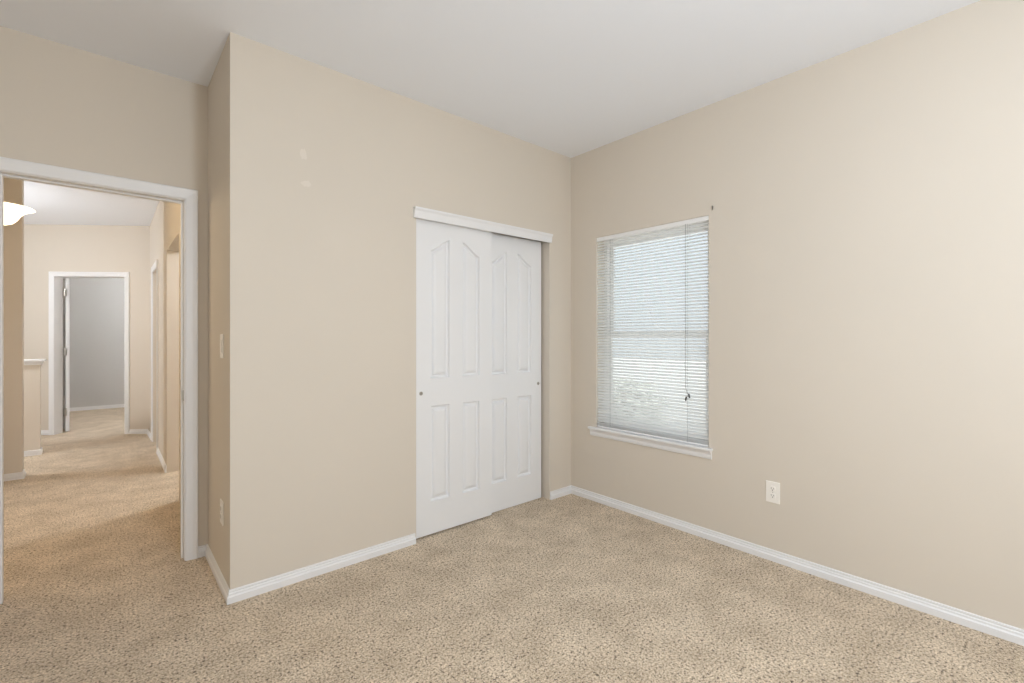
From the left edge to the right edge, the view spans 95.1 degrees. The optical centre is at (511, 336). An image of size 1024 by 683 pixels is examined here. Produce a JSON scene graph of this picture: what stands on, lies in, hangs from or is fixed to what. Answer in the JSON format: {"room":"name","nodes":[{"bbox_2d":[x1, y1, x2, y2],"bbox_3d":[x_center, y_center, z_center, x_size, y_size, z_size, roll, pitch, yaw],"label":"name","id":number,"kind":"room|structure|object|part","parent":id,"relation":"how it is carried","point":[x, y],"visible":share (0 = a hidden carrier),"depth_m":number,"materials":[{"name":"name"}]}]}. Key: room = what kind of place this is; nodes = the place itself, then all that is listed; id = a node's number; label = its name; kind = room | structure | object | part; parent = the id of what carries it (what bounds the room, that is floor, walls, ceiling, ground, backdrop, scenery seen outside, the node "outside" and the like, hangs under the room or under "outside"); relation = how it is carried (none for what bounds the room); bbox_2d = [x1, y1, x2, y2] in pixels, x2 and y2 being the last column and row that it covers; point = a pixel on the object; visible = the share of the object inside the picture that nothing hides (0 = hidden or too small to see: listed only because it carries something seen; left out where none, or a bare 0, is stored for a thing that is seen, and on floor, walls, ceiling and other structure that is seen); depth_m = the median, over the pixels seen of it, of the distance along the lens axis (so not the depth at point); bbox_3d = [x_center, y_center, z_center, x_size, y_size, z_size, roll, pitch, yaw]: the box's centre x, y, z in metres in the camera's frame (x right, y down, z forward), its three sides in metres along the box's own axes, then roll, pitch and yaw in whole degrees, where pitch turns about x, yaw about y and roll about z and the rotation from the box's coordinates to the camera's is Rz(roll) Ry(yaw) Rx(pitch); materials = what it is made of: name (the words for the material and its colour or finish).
{"room":"empty bedroom","nodes":[
{"label":"empty bedroom","id":0,"kind":"room"},
{"bbox_2d":[4,178,23,473],"bbox_3d":[-5.661,-0.094,3.130,3.327,2.712,0.120,0,0,-41],"label":"wall","id":1,"kind":"structure","parent":0,"point":[13,188],"depth_m":4.14,"materials":[{"name":"beige paint"}]},
{"bbox_2d":[4,469,25,480],"bbox_3d":[-4.478,1.232,4.143,0.242,0.061,0.135,0,0,-41],"label":"baseboard","id":2,"kind":"structure","parent":1,"relation":"attached to","point":[19,475],"depth_m":4.14,"materials":[{"name":"white paint"}]},
{"bbox_2d":[24,359,45,456],"bbox_3d":[-6.348,0.751,3.977,3.395,1.022,0.200,0,0,-41],"label":"wall","id":3,"kind":"structure","parent":0,"point":[32,367],"depth_m":4.98,"materials":[{"name":"beige paint"}]},
{"bbox_3d":[-6.354,1.232,3.964,3.370,0.060,0.132,0,0,-41],"label":"baseboard","id":4,"kind":"part","parent":3,"relation":"part of","materials":[{"name":"white paint"}]},
{"bbox_2d":[24,224,149,434],"bbox_3d":[-7.399,-0.094,6.002,5.410,2.712,0.136,0,0,-4],"label":"wall","id":5,"kind":"structure","parent":0,"point":[53,248],"depth_m":6.07,"materials":[{"name":"beige paint"}]},
{"bbox_2d":[49,271,129,434],"bbox_3d":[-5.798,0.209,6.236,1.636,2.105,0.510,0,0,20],"label":"door frame","id":6,"kind":"structure","parent":5,"relation":"in","point":[59,289],"depth_m":6.09,"materials":[{"name":"white paint"}]},
{"bbox_2d":[129,429,150,439],"bbox_3d":[-4.638,1.232,5.949,0.742,0.061,0.150,0,0,34],"label":"baseboard","id":7,"kind":"structure","parent":5,"relation":"attached to","point":[131,431],"depth_m":6.10,"materials":[{"name":"white paint"}]},
{"bbox_2d":[63,277,123,407],"bbox_3d":[-5.691,-0.094,6.356,4.340,2.712,5.020,0,0,-41],"label":"wall","id":8,"kind":"structure","parent":0,"point":[96,304],"depth_m":8.18,"materials":[{"name":"grey paint"}]},
{"bbox_2d":[70,404,123,410],"bbox_3d":[-7.249,1.232,8.158,4.100,0.061,0.015,0,0,-41],"label":"baseboard","id":9,"kind":"structure","parent":8,"relation":"attached to","point":[115,405],"depth_m":8.16,"materials":[{"name":"white paint"}]},
{"bbox_2d":[150,46,224,577],"bbox_3d":[-3.055,-0.094,4.286,0.142,2.712,5.120,0,0,-41],"label":"wall","id":10,"kind":"structure","parent":0,"point":[216,87],"depth_m":2.67,"materials":[{"name":"beige paint"}]},
{"bbox_2d":[151,260,157,453],"bbox_3d":[-4.078,0.212,5.397,0.083,2.100,0.820,0,0,-41],"label":"door frame","id":11,"kind":"structure","parent":10,"relation":"in","point":[155,265],"depth_m":5.07,"materials":[{"name":"white paint"}]},
{"bbox_2d":[157,448,166,472],"bbox_3d":[-3.526,1.232,4.711,0.015,0.061,0.940,0,0,-41],"label":"baseboard","id":12,"kind":"structure","parent":10,"relation":"attached to","point":[159,455],"depth_m":4.61,"materials":[{"name":"white paint"}]},
{"bbox_2d":[220,499,223,525],"bbox_3d":[-1.470,0.887,2.371,0.008,0.120,0.074,0,0,-41],"label":"wall outlet","id":13,"kind":"object","parent":10,"relation":"attached to","point":[221,501],"visible":1,"depth_m":2.36,"materials":[{"name":"white plastic"}]},
{"bbox_2d":[220,334,223,357],"bbox_3d":[-1.470,0.046,2.370,0.009,0.120,0.074,0,0,-41],"label":"light switch","id":14,"kind":"object","parent":10,"relation":"attached to","point":[221,335],"visible":1,"depth_m":2.35,"materials":[{"name":"white plastic"}]},
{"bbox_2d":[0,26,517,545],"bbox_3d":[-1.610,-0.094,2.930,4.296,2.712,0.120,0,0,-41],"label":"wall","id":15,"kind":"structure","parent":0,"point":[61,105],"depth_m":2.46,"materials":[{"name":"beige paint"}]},
{"bbox_2d":[0,157,197,603],"bbox_3d":[-2.159,0.212,2.456,0.841,2.099,0.156,0,0,-41],"label":"door frame","id":16,"kind":"structure","parent":15,"relation":"in","point":[10,168],"depth_m":2.64,"materials":[{"name":"white paint"}]},
{"bbox_2d":[225,32,570,589],"bbox_3d":[-0.469,-0.094,3.057,2.404,2.712,0.121,0,0,-41],"label":"wall","id":17,"kind":"structure","parent":0,"point":[327,170],"depth_m":2.54,"materials":[{"name":"beige paint"}]},
{"bbox_2d":[198,533,415,604],"bbox_3d":[-1.194,1.232,2.772,1.036,0.061,0.665,0,0,-41],"label":"baseboard","id":18,"kind":"structure","parent":17,"relation":"attached to","point":[247,591],"depth_m":2.47,"materials":[{"name":"white paint"}]},
{"bbox_2d":[416,218,491,538],"bbox_3d":[-0.383,0.248,3.108,0.605,2.004,0.037,0,0,-41],"label":"sliding closet door","id":19,"kind":"structure","parent":17,"relation":"in","point":[454,263],"depth_m":3.08,"materials":[{"name":"white paint"}]},
{"bbox_2d":[413,206,552,242],"bbox_3d":[-0.143,-0.762,3.240,1.192,0.064,0.030,0,0,-41],"label":"trim","id":20,"kind":"structure","parent":17,"relation":"attached to","point":[418,212],"depth_m":3.16,"materials":[{"name":"white paint"}]},
{"bbox_2d":[492,233,540,512],"bbox_3d":[-0.011,0.257,3.488,0.605,2.004,0.037,0,0,-41],"label":"sliding closet door","id":21,"kind":"structure","parent":17,"relation":"in","point":[516,262],"depth_m":3.51,"materials":[{"name":"white paint"}]},
{"bbox_2d":[0,0,979,225],"bbox_3d":[-3.424,-1.510,3.187,7.026,0.120,13.100,0,0,-41],"label":"ceiling","id":22,"kind":"structure","parent":0,"point":[569,78],"depth_m":2.33,"materials":[{"name":"white paint"}]},
{"bbox_2d":[4,202,35,224],"bbox_3d":[-3.756,-1.137,3.428,0.380,0.627,0.380,0,0,-41],"label":"pendant lamp","id":23,"kind":"object","parent":22,"relation":"hanging from","point":[13,213],"visible":0.76,"depth_m":3.42,"materials":[{"name":"white"}]},
{"bbox_2d":[0,407,1023,682],"bbox_3d":[-3.424,1.322,3.187,7.026,0.120,13.100,0,0,-41],"label":"floor","id":24,"kind":"structure","parent":0,"point":[99,588],"depth_m":2.16,"materials":[{"name":"carpet"}]},
{"bbox_2d":[518,0,1023,629],"bbox_3d":[1.746,-0.094,2.454,0.160,2.712,5.230,0,0,-41],"label":"wall","id":25,"kind":"structure","parent":0,"point":[866,219],"depth_m":2.34,"materials":[{"name":"beige paint"}]},
{"bbox_2d":[588,221,712,459],"bbox_3d":[0.975,-0.001,3.317,0.189,1.524,0.980,0,0,-41],"label":"window","id":26,"kind":"structure","parent":25,"relation":"in","point":[654,442],"depth_m":3.30,"materials":[{"name":"white plastic"}]},
{"bbox_3d":[0.952,0.701,3.297,0.128,0.017,0.980,0,0,-41],"label":"sill","id":27,"kind":"part","parent":26,"relation":"part of","materials":[{"name":"white paint"}]},
{"bbox_2d":[597,215,708,446],"bbox_3d":[0.948,-0.036,3.276,0.040,1.452,0.889,0,0,-41],"label":"mini blind","id":28,"kind":"object","parent":26,"relation":"attached to","point":[647,342],"visible":0.98,"depth_m":3.21,"materials":[{"name":"white plastic"}]},
{"bbox_3d":[0.952,0.684,3.280,0.024,0.012,0.881,0,0,-41],"label":"rail","id":29,"kind":"part","parent":28,"relation":"part of","materials":[{"name":"white plastic"}]},
{"bbox_3d":[1.133,-0.182,3.039,0.005,1.105,0.022,0,0,-32],"label":"lift cord","id":30,"kind":"part","parent":28,"relation":"part of","materials":[{"name":"white fabric"}]},
{"bbox_3d":[1.023,0.319,3.340,0.023,0.704,0.822,0,0,-41],"label":"sash","id":31,"kind":"part","parent":26,"relation":"part of","materials":[{"name":"white plastic"}]},
{"bbox_3d":[1.042,-0.361,3.356,0.023,0.733,0.822,0,0,-41],"label":"sash","id":32,"kind":"part","parent":26,"relation":"part of","materials":[{"name":"white plastic"}]},
{"bbox_2d":[766,480,779,503],"bbox_3d":[1.471,0.876,2.643,0.008,0.120,0.074,0,0,-41],"label":"wall outlet","id":33,"kind":"object","parent":25,"relation":"attached to","point":[772,488],"visible":1,"depth_m":2.64,"materials":[{"name":"white plastic"}]},
{"bbox_2d":[769,486,775,491],"bbox_3d":[1.470,0.857,2.642,0.003,0.033,0.033,0,0,-41],"label":"receptacle","id":34,"kind":"object","parent":33,"relation":"attached to","point":[771,488],"depth_m":2.64,"materials":[{"name":"grey plastic"}]},
{"bbox_2d":[769,493,775,498],"bbox_3d":[1.470,0.895,2.642,0.003,0.033,0.033,0,0,-41],"label":"receptacle","id":35,"kind":"object","parent":33,"relation":"attached to","point":[771,495],"depth_m":2.64,"materials":[{"name":"grey plastic"}]},
{"bbox_2d":[550,485,1023,645],"bbox_3d":[1.806,1.232,2.076,0.245,0.061,4.340,0,0,-41],"label":"baseboard","id":36,"kind":"structure","parent":25,"relation":"attached to","point":[1007,632],"depth_m":2.44,"materials":[{"name":"white paint"}]},
{"label":"outside","id":37,"kind":"structure","parent":0,"visible":0},
{"bbox_2d":[613,358,705,432],"bbox_3d":[9.870,1.562,13.818,26.994,0.100,36.000,0,0,-41],"label":"ground","id":38,"kind":"structure","parent":37,"point":[613,358],"depth_m":17.49,"materials":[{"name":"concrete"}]},
{"bbox_2d":[613,379,671,425],"bbox_3d":[1.428,1.014,5.859,1.127,1.045,1.128,0,0,-41],"label":"shrub","id":39,"kind":"object","parent":38,"relation":"on","point":[625,379],"visible":0.05,"depth_m":5.66,"materials":[{"name":"green plant"}]}
]}

